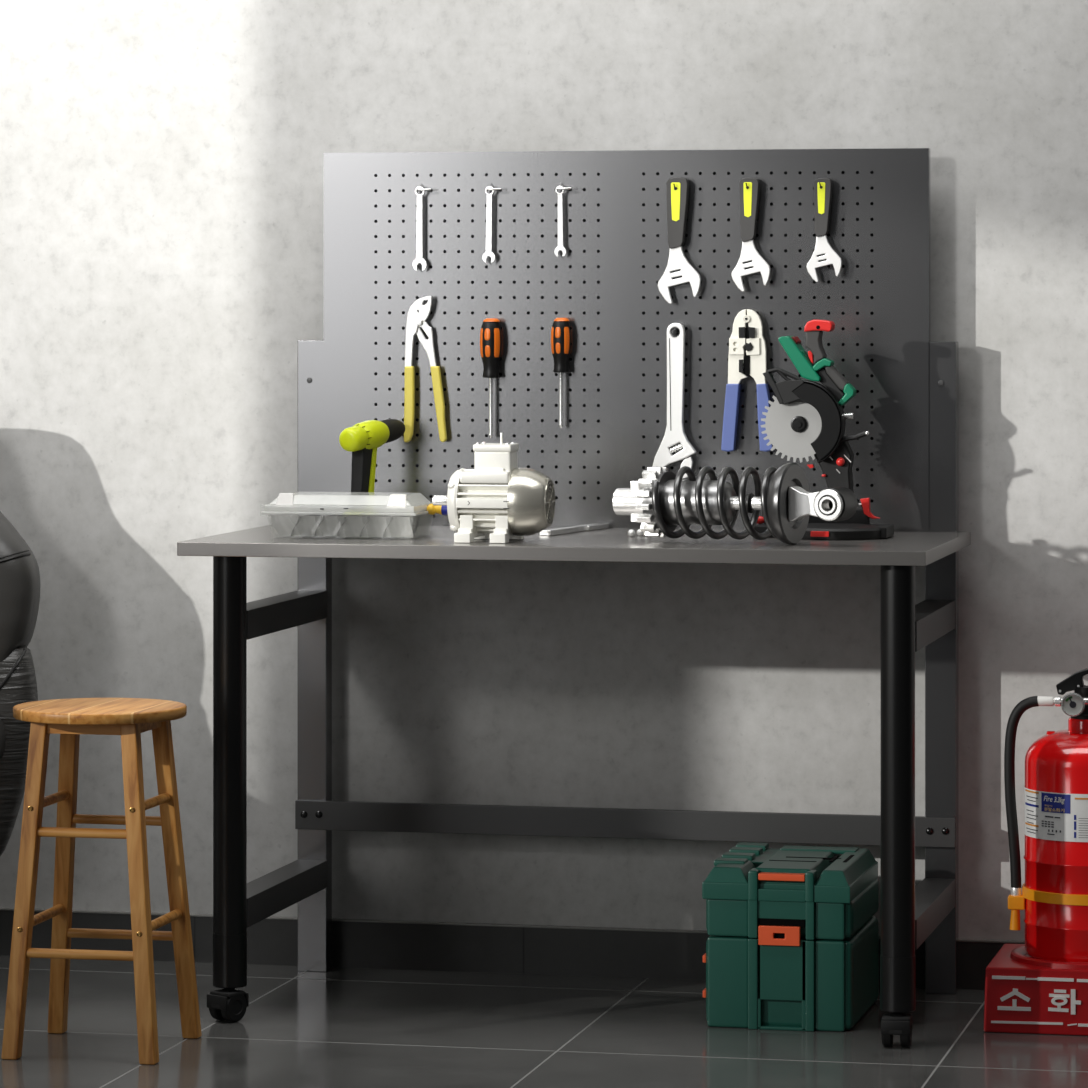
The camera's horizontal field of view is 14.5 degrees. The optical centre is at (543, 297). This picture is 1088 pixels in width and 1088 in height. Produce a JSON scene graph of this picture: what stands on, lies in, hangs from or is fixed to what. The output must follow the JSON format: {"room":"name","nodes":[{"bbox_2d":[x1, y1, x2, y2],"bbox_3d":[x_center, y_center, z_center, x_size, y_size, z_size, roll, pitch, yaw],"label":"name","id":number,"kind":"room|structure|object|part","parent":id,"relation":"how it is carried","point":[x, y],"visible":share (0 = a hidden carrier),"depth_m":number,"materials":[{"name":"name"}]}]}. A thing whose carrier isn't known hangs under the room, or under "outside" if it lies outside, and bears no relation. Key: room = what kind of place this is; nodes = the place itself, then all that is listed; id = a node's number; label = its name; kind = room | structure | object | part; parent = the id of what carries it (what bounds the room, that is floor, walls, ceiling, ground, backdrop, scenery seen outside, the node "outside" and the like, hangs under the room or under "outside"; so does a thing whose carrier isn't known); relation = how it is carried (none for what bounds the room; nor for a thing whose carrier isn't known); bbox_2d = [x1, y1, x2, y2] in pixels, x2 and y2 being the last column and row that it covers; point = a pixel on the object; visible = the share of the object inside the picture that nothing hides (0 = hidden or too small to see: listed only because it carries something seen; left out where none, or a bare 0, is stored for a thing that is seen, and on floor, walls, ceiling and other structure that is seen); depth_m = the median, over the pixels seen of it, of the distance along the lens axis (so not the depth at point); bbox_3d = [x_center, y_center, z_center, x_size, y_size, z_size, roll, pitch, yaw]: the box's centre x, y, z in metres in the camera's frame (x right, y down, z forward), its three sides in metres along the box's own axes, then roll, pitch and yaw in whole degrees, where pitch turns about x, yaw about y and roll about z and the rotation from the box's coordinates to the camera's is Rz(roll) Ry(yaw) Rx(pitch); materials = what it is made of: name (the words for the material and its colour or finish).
{"room":"garage","nodes":[
{"label":"garage","id":0,"kind":"room"},
{"bbox_2d":[0,0,1087,940],"bbox_3d":[1.005,-0.343,7.190,6.650,3.000,0.150,0,0,13],"label":"wall","id":1,"kind":"structure","parent":0,"point":[161,161],"depth_m":7.36,"materials":[{"name":"concrete"}]},
{"bbox_2d":[0,907,1024,989],"bbox_3d":[1.012,1.117,7.106,6.600,0.080,0.011,0,0,13],"label":"baseboard","id":2,"kind":"structure","parent":1,"relation":"attached to","point":[429,947],"depth_m":7.35,"materials":[{"name":"tile"}]},
{"bbox_2d":[0,955,1087,1087],"bbox_3d":[0.004,1.217,2.700,6.650,0.120,9.350,0,0,13],"label":"floor","id":3,"kind":"structure","parent":0,"point":[338,1027],"depth_m":6.68,"materials":[{"name":"tile"}]},
{"bbox_2d":[0,511,40,856],"bbox_3d":[-1.209,0.666,7.091,0.616,0.982,0.714,0,0,13],"label":"leather armchair","id":4,"kind":"object","parent":3,"relation":"on","point":[20,586],"visible":0.94,"depth_m":7.22,"materials":[{"name":"grey leather"}]},
{"bbox_3d":[-1.211,0.742,7.027,0.520,0.110,0.590,0,0,13],"label":"seat","id":5,"kind":"part","parent":4,"relation":"part of","materials":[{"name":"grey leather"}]},
{"bbox_3d":[-1.159,0.803,7.307,0.614,0.445,0.175,0,0,13],"label":"panel","id":6,"kind":"part","parent":4,"relation":"part of","materials":[{"name":"grey leather"}]},
{"bbox_3d":[-1.151,0.501,7.343,0.604,0.652,0.200,0,0,13],"label":"backrest","id":7,"kind":"part","parent":4,"relation":"part of","materials":[{"name":"grey leather"}]},
{"bbox_2d":[1,698,201,1064],"bbox_3d":[-0.685,0.893,6.607,0.267,0.529,0.268,0,0,13],"label":"wooden stool","id":8,"kind":"object","parent":3,"relation":"on","point":[128,718],"visible":1,"depth_m":6.54,"materials":[{"name":"brown wood"}]},
{"bbox_3d":[-0.790,0.901,6.535,0.088,0.512,0.033,0,0,-42],"label":"leg","id":9,"kind":"part","parent":8,"relation":"part of","materials":[{"name":"brown wood"}]},
{"bbox_3d":[-0.753,0.901,6.719,0.034,0.512,0.096,0,0,-26],"label":"leg","id":10,"kind":"part","parent":8,"relation":"part of","materials":[{"name":"brown wood"}]},
{"bbox_3d":[-0.685,0.637,6.607,0.267,0.017,0.267,0,0,13],"label":"seat","id":11,"kind":"part","parent":8,"relation":"part of","materials":[{"name":"brown wood"}]},
{"bbox_3d":[-0.614,0.901,6.499,0.034,0.512,0.092,0,0,-35],"label":"leg","id":12,"kind":"part","parent":8,"relation":"part of","materials":[{"name":"brown wood"}]},
{"bbox_3d":[-0.574,0.901,6.680,0.096,0.512,0.033,0,0,-42],"label":"leg","id":13,"kind":"part","parent":8,"relation":"part of","materials":[{"name":"brown wood"}]},
{"bbox_2d":[177,148,970,1046],"bbox_3d":[0.064,0.454,6.990,1.200,1.406,0.588,0,0,13],"label":"workbench","id":14,"kind":"object","parent":3,"relation":"on","point":[615,229],"visible":0.84,"depth_m":7.21,"materials":[{"name":"metal"}]},
{"bbox_3d":[-0.504,0.757,6.867,0.055,0.691,0.055,0,0,13],"label":"leg","id":15,"kind":"part","parent":14,"relation":"part of","materials":[{"name":"black metal"}]},
{"bbox_3d":[-0.450,0.988,7.121,0.053,0.047,0.483,0,0,13],"label":"rail","id":16,"kind":"part","parent":14,"relation":"part of","materials":[{"name":"metal"}]},
{"bbox_3d":[-0.450,0.526,7.121,0.053,0.047,0.483,0,0,13],"label":"rail","id":17,"kind":"part","parent":14,"relation":"part of","materials":[{"name":"metal"}]},
{"bbox_3d":[-0.395,0.615,7.375,0.052,1.084,0.037,0,0,13],"label":"post","id":18,"kind":"part","parent":14,"relation":"part of","materials":[{"name":"grey metal"}]},
{"bbox_2d":[262,492,431,536],"bbox_3d":[-0.320,0.353,6.984,0.265,0.072,0.148,0,0,13],"label":"case","id":19,"kind":"object","parent":14,"relation":"on","point":[286,503],"visible":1,"depth_m":6.94,"materials":[{"name":"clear plastic"}]},
{"bbox_3d":[-0.316,0.327,6.983,0.237,0.016,0.131,0,0,13],"label":"lid","id":20,"kind":"part","parent":19,"relation":"part of","materials":[{"name":"white plastic"}]},
{"bbox_2d":[410,504,447,535],"bbox_3d":[-0.182,0.362,6.983,0.070,0.054,0.040,0,0,13],"label":"screwdriver","id":21,"kind":"object","parent":19,"relation":"in","point":[432,509],"visible":0.8,"depth_m":6.96,"materials":[{"name":"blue plastic"}]},
{"bbox_3d":[-0.176,0.344,6.971,0.027,0.018,0.018,0,0,13],"label":"handle","id":22,"kind":"part","parent":21,"relation":"part of","materials":[{"name":"yellow plastic"}]},
{"bbox_2d":[339,419,404,530],"bbox_3d":[-0.288,0.297,7.200,0.053,0.183,0.185,0,0,26],"label":"cordless drill","id":23,"kind":"object","parent":14,"relation":"on","point":[363,439],"visible":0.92,"depth_m":7.15,"materials":[{"name":"plastic"}]},
{"bbox_2d":[416,184,430,190],"bbox_3d":[-0.202,-0.189,7.299,0.026,0.013,0.025,0,0,13],"label":"hook","id":24,"kind":"object","parent":14,"relation":"attached to","point":[419,189],"visible":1,"depth_m":7.29,"materials":[{"name":"silver metal"}]},
{"bbox_2d":[412,186,426,271],"bbox_3d":[-0.212,-0.117,7.298,0.025,0.145,0.006,0,0,13],"label":"wrench","id":25,"kind":"object","parent":24,"relation":"hanging from","point":[419,232],"visible":1,"depth_m":7.30,"materials":[{"name":"silver metal"}]},
{"bbox_2d":[432,433,554,542],"bbox_3d":[-0.083,0.302,6.855,0.194,0.173,0.136,0,0,13],"label":"motor","id":26,"kind":"object","parent":14,"relation":"on","point":[497,500],"visible":1,"depth_m":6.82,"materials":[{"name":"metal"}]},
{"bbox_3d":[-0.096,0.326,6.815,0.085,0.016,0.024,0,0,13],"label":"panel","id":27,"kind":"part","parent":26,"relation":"part of","materials":[{"name":"metal"}]},
{"bbox_3d":[-0.077,0.240,6.854,0.063,0.012,0.057,0,0,13],"label":"box lid","id":28,"kind":"part","parent":26,"relation":"part of","materials":[{"name":"metal"}]},
{"bbox_2d":[545,479,554,524],"bbox_3d":[0.010,0.326,6.834,0.003,0.076,0.076,0,0,13],"label":"fan grille","id":29,"kind":"object","parent":26,"relation":"attached to","point":[549,486],"depth_m":6.83,"materials":[{"name":"metal"}]},
{"bbox_2d":[486,183,500,189],"bbox_3d":[-0.083,-0.189,7.273,0.026,0.013,0.025,0,0,13],"label":"hook","id":30,"kind":"object","parent":14,"relation":"attached to","point":[489,188],"visible":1,"depth_m":7.26,"materials":[{"name":"silver metal"}]},
{"bbox_2d":[482,186,495,263],"bbox_3d":[-0.093,-0.124,7.271,0.022,0.132,0.006,0,0,13],"label":"wrench","id":31,"kind":"object","parent":30,"relation":"hanging from","point":[489,209],"visible":1,"depth_m":7.27,"materials":[{"name":"silver metal"}]},
{"bbox_2d":[556,182,570,189],"bbox_3d":[0.036,-0.189,7.246,0.025,0.013,0.025,0,0,13],"label":"hook","id":32,"kind":"object","parent":14,"relation":"attached to","point":[559,188],"visible":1,"depth_m":7.24,"materials":[{"name":"silver metal"}]},
{"bbox_2d":[554,186,566,257],"bbox_3d":[0.028,-0.129,7.244,0.020,0.121,0.006,0,0,13],"label":"wrench","id":33,"kind":"object","parent":32,"relation":"hanging from","point":[560,246],"visible":1,"depth_m":7.24,"materials":[{"name":"silver metal"}]},
{"bbox_2d":[540,523,608,535],"bbox_3d":[0.050,0.385,7.122,0.026,0.008,0.253,0,0,22],"label":"wrench","id":34,"kind":"object","parent":14,"relation":"on","point":[549,532],"visible":0.96,"depth_m":7.10,"materials":[{"name":"silver metal"}]},
{"bbox_3d":[0.035,0.385,7.087,0.020,0.009,0.177,0,0,22],"label":"handle","id":35,"kind":"part","parent":34,"relation":"part of","materials":[{"name":"silver metal"}]},
{"bbox_2d":[628,529,634,536],"bbox_3d":[0.142,0.383,6.976,0.012,0.012,0.012,0,0,13],"label":"ball","id":36,"kind":"object","parent":14,"relation":"on","point":[631,533],"visible":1,"depth_m":6.97,"materials":[{"name":"silver metal"}]},
{"bbox_2d":[637,529,642,535],"bbox_3d":[0.157,0.384,7.005,0.011,0.011,0.011,0,0,13],"label":"ball","id":37,"kind":"object","parent":14,"relation":"on","point":[639,533],"visible":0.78,"depth_m":7.00,"materials":[{"name":"silver metal"}]},
{"bbox_2d":[672,329,679,334],"bbox_3d":[0.225,0.057,7.200,0.014,0.010,0.030,0,0,13],"label":"hook","id":38,"kind":"object","parent":14,"relation":"attached to","point":[676,331],"visible":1,"depth_m":7.19,"materials":[{"name":"black metal"}]},
{"bbox_2d":[652,323,696,477],"bbox_3d":[0.219,0.177,7.196,0.075,0.270,0.012,0,0,13],"label":"wrench","id":39,"kind":"object","parent":38,"relation":"hanging from","point":[674,433],"visible":0.91,"depth_m":7.19,"materials":[{"name":"metal"}]},
{"bbox_2d":[612,463,857,544],"bbox_3d":[0.300,0.324,6.794,0.405,0.129,0.129,0,0,26],"label":"shock absorber","id":40,"kind":"object","parent":14,"relation":"on","point":[661,500],"visible":1,"depth_m":6.78,"materials":[{"name":"black metal"}]},
{"bbox_3d":[0.340,0.325,6.774,0.120,0.022,0.021,0,0,26],"label":"piston rod","id":41,"kind":"part","parent":40,"relation":"part of","materials":[{"name":"silver metal"}]},
{"bbox_3d":[0.415,0.324,6.738,0.054,0.055,0.036,0,0,26],"label":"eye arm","id":42,"kind":"part","parent":40,"relation":"part of","materials":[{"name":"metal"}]},
{"bbox_2d":[754,320,893,539],"bbox_3d":[0.451,0.212,6.966,0.225,0.353,0.178,0,0,13],"label":"saw","id":43,"kind":"object","parent":14,"relation":"on","point":[805,418],"visible":0.95,"depth_m":7.00,"materials":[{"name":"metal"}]},
{"bbox_3d":[0.352,0.363,6.990,0.023,0.013,0.013,0,0,13],"label":"clamp knob","id":44,"kind":"part","parent":43,"relation":"part of","materials":[{"name":"red plastic"}]},
{"bbox_3d":[0.417,0.206,7.004,0.128,0.126,0.002,0,0,13],"label":"blade","id":45,"kind":"part","parent":43,"relation":"part of","materials":[{"name":"metal"}]},
{"bbox_3d":[0.451,0.046,7.010,0.047,0.020,0.034,0,0,13],"label":"handle","id":46,"kind":"part","parent":43,"relation":"part of","materials":[{"name":"red plastic"}]},
{"bbox_3d":[0.475,0.294,7.016,0.070,0.135,0.035,0,0,13],"label":"pivot arm","id":47,"kind":"part","parent":43,"relation":"part of"},
{"bbox_3d":[0.484,0.268,6.992,0.014,0.014,0.014,0,0,13],"label":"lock knob","id":48,"kind":"part","parent":43,"relation":"part of","materials":[{"name":"red plastic"}]},
{"bbox_3d":[0.496,0.193,6.995,0.018,0.011,0.010,0,0,13],"label":"motor knob","id":49,"kind":"part","parent":43,"relation":"part of","materials":[{"name":"silver metal"}]},
{"bbox_3d":[0.499,0.231,6.990,0.058,0.030,0.012,0,0,13],"label":"lock lever","id":50,"kind":"part","parent":43,"relation":"part of","materials":[{"name":"black plastic"}]},
{"bbox_3d":[0.531,0.342,6.963,0.032,0.034,0.012,0,0,13],"label":"clamp lever","id":51,"kind":"part","parent":43,"relation":"part of","materials":[{"name":"red plastic"}]},
{"bbox_3d":[0.548,0.757,6.633,0.055,0.691,0.055,0,0,13],"label":"leg","id":52,"kind":"part","parent":14,"relation":"part of","materials":[{"name":"black metal"}]},
{"bbox_3d":[0.606,0.988,6.886,0.051,0.047,0.483,0,0,13],"label":"rail","id":53,"kind":"part","parent":14,"relation":"part of","materials":[{"name":"metal"}]},
{"bbox_3d":[0.606,0.526,6.886,0.051,0.047,0.483,0,0,13],"label":"rail","id":54,"kind":"part","parent":14,"relation":"part of","materials":[{"name":"metal"}]},
{"bbox_3d":[0.663,0.615,7.139,0.052,1.084,0.037,0,0,13],"label":"post","id":55,"kind":"part","parent":14,"relation":"part of","materials":[{"name":"grey metal"}]},
{"bbox_3d":[0.222,-0.187,7.200,0.004,0.010,0.032,0,0,13],"label":"hook","id":56,"kind":"object","parent":14,"relation":"attached to","visible":0},
{"bbox_2d":[658,177,700,303],"bbox_3d":[0.227,-0.096,7.199,0.073,0.212,0.019,0,0,13],"label":"wrench","id":57,"kind":"object","parent":56,"relation":"hanging from","point":[678,270],"visible":1,"depth_m":7.19,"materials":[{"name":"metal"}]},
{"bbox_3d":[0.342,-0.188,7.174,0.004,0.010,0.032,0,0,13],"label":"hook","id":58,"kind":"object","parent":14,"relation":"attached to","visible":0},
{"bbox_2d":[732,178,770,290],"bbox_3d":[0.346,-0.106,7.172,0.065,0.191,0.019,0,0,13],"label":"wrench","id":59,"kind":"object","parent":58,"relation":"hanging from","point":[750,261],"visible":1,"depth_m":7.17,"materials":[{"name":"metal"}]},
{"bbox_2d":[702,842,878,1031],"bbox_3d":[0.399,1.029,6.917,0.244,0.257,0.315,0,0,13],"label":"toolbox","id":60,"kind":"object","parent":3,"relation":"on","point":[792,944],"visible":1,"depth_m":6.78,"materials":[{"name":"teal plastic"}]},
{"bbox_3d":[0.377,0.915,6.774,0.075,0.011,0.018,0,0,13],"label":"lid handle","id":61,"kind":"part","parent":60,"relation":"part of","materials":[{"name":"orange plastic"}]},
{"bbox_3d":[0.400,0.927,6.918,0.238,0.054,0.313,0,0,13],"label":"lid","id":62,"kind":"part","parent":60,"relation":"part of","materials":[{"name":"teal plastic"}]},
{"bbox_2d":[984,944,1087,1035],"bbox_3d":[0.867,1.101,6.842,0.301,0.112,0.263,0,0,13],"label":"stand","id":63,"kind":"object","parent":3,"relation":"on","point":[1025,994],"visible":0.83,"depth_m":6.73,"materials":[{"name":"red plastic"}]},
{"bbox_2d":[1004,668,1087,962],"bbox_3d":[0.868,0.818,6.844,0.206,0.469,0.206,0,0,43],"label":"fire extinguisher","id":64,"kind":"object","parent":63,"relation":"on","point":[1053,896],"visible":1,"depth_m":6.78,"materials":[{"name":"red metal"}]},
{"bbox_2d":[1026,795,1037,833],"bbox_3d":[0.775,0.821,6.808,0.002,0.057,0.039,0,0,-21],"label":"print","id":65,"kind":"object","parent":64,"relation":"on","point":[1031,800],"depth_m":6.81},
{"bbox_3d":[0.807,0.798,6.766,0.053,0.030,0.004,0,0,38],"label":"label title panel","id":66,"kind":"part","parent":64,"relation":"part of","materials":[{"name":"blue paper"}]},
{"bbox_2d":[1042,816,1087,837],"bbox_3d":[0.829,0.835,6.758,0.096,0.031,0.011,0,0,24],"label":"print","id":67,"kind":"object","parent":64,"relation":"attached to","point":[1052,826],"depth_m":6.76},
{"bbox_3d":[0.872,0.609,6.843,0.107,0.051,0.022,0,0,13],"label":"squeeze lever","id":68,"kind":"part","parent":64,"relation":"part of","materials":[{"name":"black plastic"}]},
{"bbox_3d":[0.463,-0.188,7.147,0.004,0.009,0.032,0,0,13],"label":"hook","id":69,"kind":"object","parent":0,"visible":0},
{"bbox_2d":[807,178,841,281],"bbox_3d":[0.467,-0.113,7.145,0.059,0.173,0.019,0,0,13],"label":"wrench","id":70,"kind":"object","parent":69,"relation":"hanging from","point":[824,254],"visible":1,"depth_m":7.14,"materials":[{"name":"metal"}]},
{"bbox_3d":[-0.086,0.056,7.283,0.008,0.006,0.004,0,0,13],"label":"clip","id":71,"kind":"object","parent":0,"visible":0},
{"bbox_2d":[480,318,501,437],"bbox_3d":[-0.090,0.136,7.264,0.037,0.203,0.037,0,0,13],"label":"screwdriver","id":72,"kind":"object","parent":71,"relation":"hanging from","point":[490,333],"visible":1,"depth_m":7.25,"materials":[{"name":"black plastic"}]},
{"bbox_3d":[-0.090,0.086,7.264,0.036,0.100,0.036,0,0,13],"label":"handle","id":73,"kind":"part","parent":72,"relation":"part of","materials":[{"name":"black plastic"}]},
{"bbox_3d":[0.033,0.055,7.256,0.008,0.006,0.004,0,0,13],"label":"clip","id":74,"kind":"object","parent":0,"visible":0},
{"bbox_2d":[551,318,570,427],"bbox_3d":[0.029,0.127,7.238,0.034,0.186,0.034,0,0,13],"label":"screwdriver","id":75,"kind":"object","parent":74,"relation":"hanging from","point":[560,330],"visible":1,"depth_m":7.23,"materials":[{"name":"black plastic"}]},
{"bbox_3d":[0.029,0.080,7.238,0.034,0.092,0.034,0,0,13],"label":"handle","id":76,"kind":"part","parent":75,"relation":"part of","materials":[{"name":"black plastic"}]},
{"bbox_3d":[-0.200,0.006,7.297,0.002,0.004,0.027,0,0,13],"label":"hook","id":77,"kind":"object","parent":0,"visible":0},
{"bbox_2d":[404,296,446,441],"bbox_3d":[-0.202,0.121,7.294,0.074,0.250,0.013,0,0,11],"label":"pliers","id":78,"kind":"object","parent":77,"relation":"hanging from","point":[415,319],"visible":1,"depth_m":7.29,"materials":[{"name":"metal"}]},
{"bbox_3d":[-0.214,0.057,7.296,0.048,0.121,0.007,0,0,13],"label":"fixed jaw arm","id":79,"kind":"part","parent":78,"relation":"part of","materials":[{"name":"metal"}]},
{"bbox_3d":[-0.200,0.078,7.297,0.036,0.080,0.006,0,0,13],"label":"sliding jaw arm","id":80,"kind":"part","parent":78,"relation":"part of","materials":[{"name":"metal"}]},
{"bbox_3d":[0.341,0.035,7.177,0.004,0.004,0.025,0,0,13],"label":"hook","id":81,"kind":"object","parent":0,"visible":0},
{"bbox_2d":[721,309,772,451],"bbox_3d":[0.340,0.138,7.172,0.087,0.239,0.019,0,0,13],"label":"tool","id":82,"kind":"object","parent":81,"relation":"hanging from","point":[747,356],"visible":0.98,"depth_m":7.17,"materials":[{"name":"metal"}]},
{"bbox_3d":[0.323,0.081,7.169,0.028,0.028,0.004,0,0,13],"label":"stripper plate","id":83,"kind":"part","parent":82,"relation":"part of","materials":[{"name":"metal"}]},
{"bbox_3d":[0.325,0.083,7.175,0.034,0.127,0.009,0,0,13],"label":"jaw arm","id":84,"kind":"part","parent":82,"relation":"part of","materials":[{"name":"metal"}]},
{"bbox_3d":[0.350,0.082,7.165,0.023,0.029,0.004,0,0,13],"label":"stripper plate","id":85,"kind":"part","parent":82,"relation":"part of","materials":[{"name":"metal"}]},
{"bbox_3d":[0.356,0.082,7.170,0.033,0.127,0.009,0,0,13],"label":"jaw arm","id":86,"kind":"part","parent":82,"relation":"part of","materials":[{"name":"metal"}]}
]}

